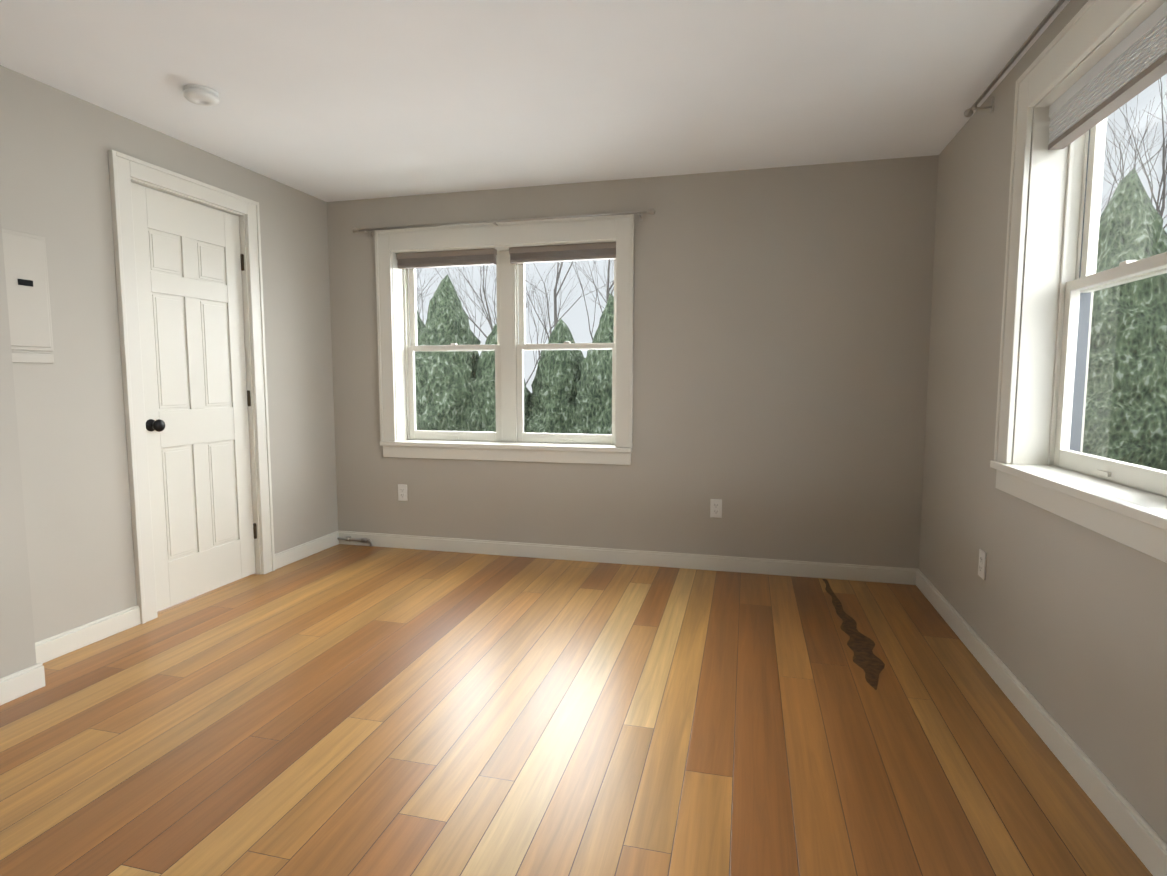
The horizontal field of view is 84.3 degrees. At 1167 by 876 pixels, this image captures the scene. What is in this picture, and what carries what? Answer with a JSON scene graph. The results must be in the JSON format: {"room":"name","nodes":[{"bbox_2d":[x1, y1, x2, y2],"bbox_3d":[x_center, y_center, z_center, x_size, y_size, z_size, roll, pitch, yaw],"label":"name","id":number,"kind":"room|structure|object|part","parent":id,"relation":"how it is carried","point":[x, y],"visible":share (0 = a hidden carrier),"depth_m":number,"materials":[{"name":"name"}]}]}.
{"room":"empty bedroom","nodes":[
{"label":"empty bedroom","id":0,"kind":"room"},
{"bbox_2d":[0,214,35,678],"bbox_3d":[-2.565,-0.108,1.005,0.220,2.400,2.900,1,5,14],"label":"wall","id":1,"kind":"structure","parent":0,"point":[17,647],"depth_m":2.38,"materials":[{"name":"beige paint"}]},
{"bbox_2d":[0,662,44,705],"bbox_3d":[-2.448,1.042,1.089,0.016,0.095,2.916,1,5,14],"label":"baseboard","id":2,"kind":"structure","parent":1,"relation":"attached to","point":[18,684],"depth_m":2.42,"materials":[{"name":"white paint"}]},
{"bbox_2d":[0,65,337,642],"bbox_3d":[-2.543,-0.200,2.012,0.235,2.400,5.341,1,5,14],"label":"wall","id":3,"kind":"structure","parent":0,"point":[56,145],"depth_m":2.91,"materials":[{"name":"beige paint"}]},
{"bbox_2d":[2,228,53,362],"bbox_3d":[-2.264,-0.560,2.553,0.023,0.520,0.295,1,5,14],"label":"electrical panel","id":4,"kind":"object","parent":3,"relation":"attached to","point":[27,285],"visible":1,"depth_m":2.61,"materials":[{"name":"paint"}]},
{"bbox_2d":[35,531,338,662],"bbox_3d":[-2.038,0.813,3.592,0.016,0.095,2.190,1,5,14],"label":"baseboard","id":5,"kind":"structure","parent":3,"relation":"attached to","point":[60,644],"depth_m":2.97,"materials":[{"name":"white paint"}]},
{"bbox_2d":[108,150,274,623],"bbox_3d":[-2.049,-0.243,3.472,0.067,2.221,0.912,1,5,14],"label":"door frame","id":6,"kind":"structure","parent":3,"relation":"in","point":[123,168],"depth_m":3.13,"materials":[{"name":"white paint"}]},
{"bbox_3d":[-2.121,-0.062,3.202,0.067,0.062,0.062,1,5,14],"label":"knob","id":7,"kind":"part","parent":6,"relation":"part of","materials":[{"name":"black metal"}]},
{"bbox_2d":[131,182,256,610],"bbox_3d":[-2.090,-0.200,3.490,0.056,2.111,0.719,1,5,14],"label":"door","id":8,"kind":"structure","parent":3,"relation":"in","point":[189,284],"depth_m":3.46,"materials":[{"name":"white paint"}]},
{"bbox_3d":[-1.986,-0.230,3.827,0.022,1.684,0.012,1,5,14],"label":"door hinges","id":9,"kind":"part","parent":8,"relation":"part of","materials":[{"name":"black metal"}]},
{"bbox_2d":[0,0,1069,201],"bbox_3d":[-0.546,-1.419,1.514,4.296,0.120,5.576,1,5,14],"label":"ceiling","id":10,"kind":"structure","parent":0,"point":[333,100],"depth_m":2.62,"materials":[{"name":"white paint"}]},
{"bbox_2d":[183,84,218,105],"bbox_3d":[-1.619,-1.448,2.735,0.132,0.044,0.132,1,5,14],"label":"smoke detector","id":11,"kind":"object","parent":10,"relation":"attached to","point":[201,95],"visible":1,"depth_m":2.70,"materials":[{"name":"white plastic"}]},
{"bbox_2d":[0,544,1152,875],"bbox_3d":[-0.546,1.090,1.743,4.296,0.120,5.576,1,5,14],"label":"floor","id":12,"kind":"structure","parent":0,"point":[350,710],"depth_m":2.13,"materials":[{"name":"brown wood"}]},
{"bbox_2d":[337,536,371,546],"bbox_3d":[-1.629,0.736,4.599,0.272,0.058,0.030,1,5,14],"label":"pipe stub","id":13,"kind":"object","parent":12,"relation":"on","point":[348,538],"visible":0.98,"depth_m":4.59,"materials":[{"name":"silver metal"}]},
{"bbox_2d":[822,579,884,689],"bbox_3d":[1.305,0.901,3.142,0.130,0.001,1.410,1,5,14],"label":"floor stain","id":14,"kind":"object","parent":12,"relation":"on","point":[866,659],"visible":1,"depth_m":2.87,"materials":[{"name":"brown wood"}]},
{"bbox_2d":[327,155,938,568],"bbox_3d":[0.111,-0.400,4.207,4.296,2.400,0.235,1,5,14],"label":"wall","id":15,"kind":"structure","parent":0,"point":[781,329],"depth_m":3.89,"materials":[{"name":"beige paint"}]},
{"bbox_2d":[398,484,407,500],"bbox_3d":[-1.262,0.381,4.500,0.070,0.115,0.009,1,5,14],"label":"electrical outlet","id":16,"kind":"object","parent":15,"relation":"attached to","point":[402,492],"visible":1,"depth_m":4.50,"materials":[{"name":"white plastic"}]},
{"bbox_2d":[352,208,654,237],"bbox_3d":[-0.558,-1.370,4.120,2.049,0.060,0.087,1,5,14],"label":"curtain rod","id":17,"kind":"object","parent":15,"relation":"attached to","point":[494,222],"visible":0.98,"depth_m":4.07,"materials":[{"name":"silver metal"}]},
{"bbox_2d":[375,214,633,464],"bbox_3d":[-0.516,-0.627,4.353,1.769,1.540,0.330,1,5,14],"label":"window","id":18,"kind":"structure","parent":15,"relation":"in","point":[619,229],"depth_m":4.33,"materials":[{"name":"white paint"}]},
{"bbox_3d":[-0.488,-0.611,4.465,1.579,1.343,0.104,1,5,14],"label":"exterior frame","id":19,"kind":"part","parent":18,"relation":"part of","materials":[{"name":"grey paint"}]},
{"bbox_2d":[396,242,615,264],"bbox_3d":[-0.529,-1.208,4.247,1.531,0.076,0.052,1,5,14],"label":"window blinds","id":20,"kind":"object","parent":18,"relation":"attached to","point":[555,251],"visible":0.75,"depth_m":4.21,"materials":[{"name":"beige fabric"}]},
{"bbox_3d":[-0.529,-1.158,4.253,1.523,0.018,0.047,1,5,14],"label":"back window blinds bottom rail","id":21,"kind":"part","parent":18,"relation":"part of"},
{"bbox_3d":[-0.502,-0.617,4.410,1.518,1.283,0.086,1,5,14],"label":"back window sashes","id":22,"kind":"part","parent":18,"relation":"part of","materials":[{"name":"white wood"}]},
{"bbox_3d":[-0.501,-0.625,4.415,1.446,1.181,0.048,1,5,14],"label":"glass","id":23,"kind":"part","parent":18,"relation":"part of","materials":[{"name":"clear glass"}]},
{"bbox_2d":[338,531,917,584],"bbox_3d":[0.080,0.759,4.190,3.826,0.095,0.016,1,5,14],"label":"baseboard","id":24,"kind":"structure","parent":15,"relation":"attached to","point":[870,573],"depth_m":4.10,"materials":[{"name":"white paint"}]},
{"bbox_2d":[710,499,721,517],"bbox_3d":[0.817,0.434,3.976,0.070,0.115,0.009,1,5,14],"label":"electrical outlet","id":25,"kind":"object","parent":15,"relation":"attached to","point":[715,508],"visible":1,"depth_m":3.97,"materials":[{"name":"white plastic"}]},
{"bbox_2d":[919,0,1166,843],"bbox_3d":[1.393,-0.109,1.018,0.235,2.400,5.341,1,5,14],"label":"wall","id":26,"kind":"structure","parent":0,"point":[1065,619],"depth_m":2.48,"materials":[{"name":"beige paint"}]},
{"bbox_2d":[978,549,986,579],"bbox_3d":[1.684,0.533,2.727,0.008,0.115,0.070,1,5,14],"label":"outlet","id":27,"kind":"object","parent":26,"relation":"attached to","point":[982,564],"visible":0.98,"depth_m":2.71,"materials":[{"name":"white plastic"}]},
{"bbox_2d":[964,0,1064,116],"bbox_3d":[1.392,-1.304,1.565,0.087,0.060,2.639,1,5,14],"label":"curtain rod","id":28,"kind":"object","parent":26,"relation":"attached to","point":[969,111],"visible":0.98,"depth_m":2.38,"materials":[{"name":"silver metal"}]},
{"bbox_2d":[916,569,1166,875],"bbox_3d":[1.299,1.026,1.260,0.016,0.095,5.090,1,5,14],"label":"baseboard","id":29,"kind":"structure","parent":26,"relation":"attached to","point":[1142,839],"depth_m":1.97,"materials":[{"name":"white paint"}]},
{"bbox_2d":[990,0,1166,562],"bbox_3d":[1.547,-0.491,1.600,0.310,1.550,1.799,1,5,14],"label":"window","id":30,"kind":"structure","parent":26,"relation":"in","point":[1134,518],"depth_m":2.32,"materials":[{"name":"white paint"}]},
{"bbox_3d":[1.647,-0.463,1.577,0.104,1.353,1.609,1,5,14],"label":"exterior frame","id":31,"kind":"part","parent":30,"relation":"part of","materials":[{"name":"grey paint"}]},
{"bbox_3d":[1.504,-0.977,1.567,0.047,0.018,1.553,1,5,14],"label":"right window blinds bottom rail","id":32,"kind":"part","parent":30,"relation":"part of","materials":[{"name":"grey fabric"}]},
{"bbox_2d":[1048,1,1166,143],"bbox_3d":[1.504,-1.054,1.560,0.052,0.131,1.561,1,5,14],"label":"window blinds","id":33,"kind":"object","parent":30,"relation":"attached to","point":[1138,50],"visible":0.81,"depth_m":1.91,"materials":[{"name":"grey fabric"}]},
{"bbox_3d":[1.593,-0.475,1.590,0.086,1.293,1.548,1,5,14],"label":"right window sashes","id":34,"kind":"part","parent":30,"relation":"part of","materials":[{"name":"white wood"}]},
{"bbox_3d":[1.598,-0.482,1.588,0.048,1.191,1.476,1,5,14],"label":"glass","id":35,"kind":"part","parent":30,"relation":"part of","materials":[{"name":"clear glass"}]},
{"label":"outside","id":36,"kind":"structure","parent":0,"visible":0},
{"bbox_3d":[3.203,1.189,12.086,80.000,0.200,65.000,1,5,14],"label":"ground","id":37,"kind":"structure","parent":36,"visible":0},
{"bbox_2d":[415,78,1166,470],"bbox_3d":[1.795,-9.358,14.990,30.714,20.457,28.312,1,5,14],"label":"trees","id":38,"kind":"object","parent":37,"relation":"on","point":[437,382],"depth_m":7.76,"materials":[{"name":"green plant"}]}
]}

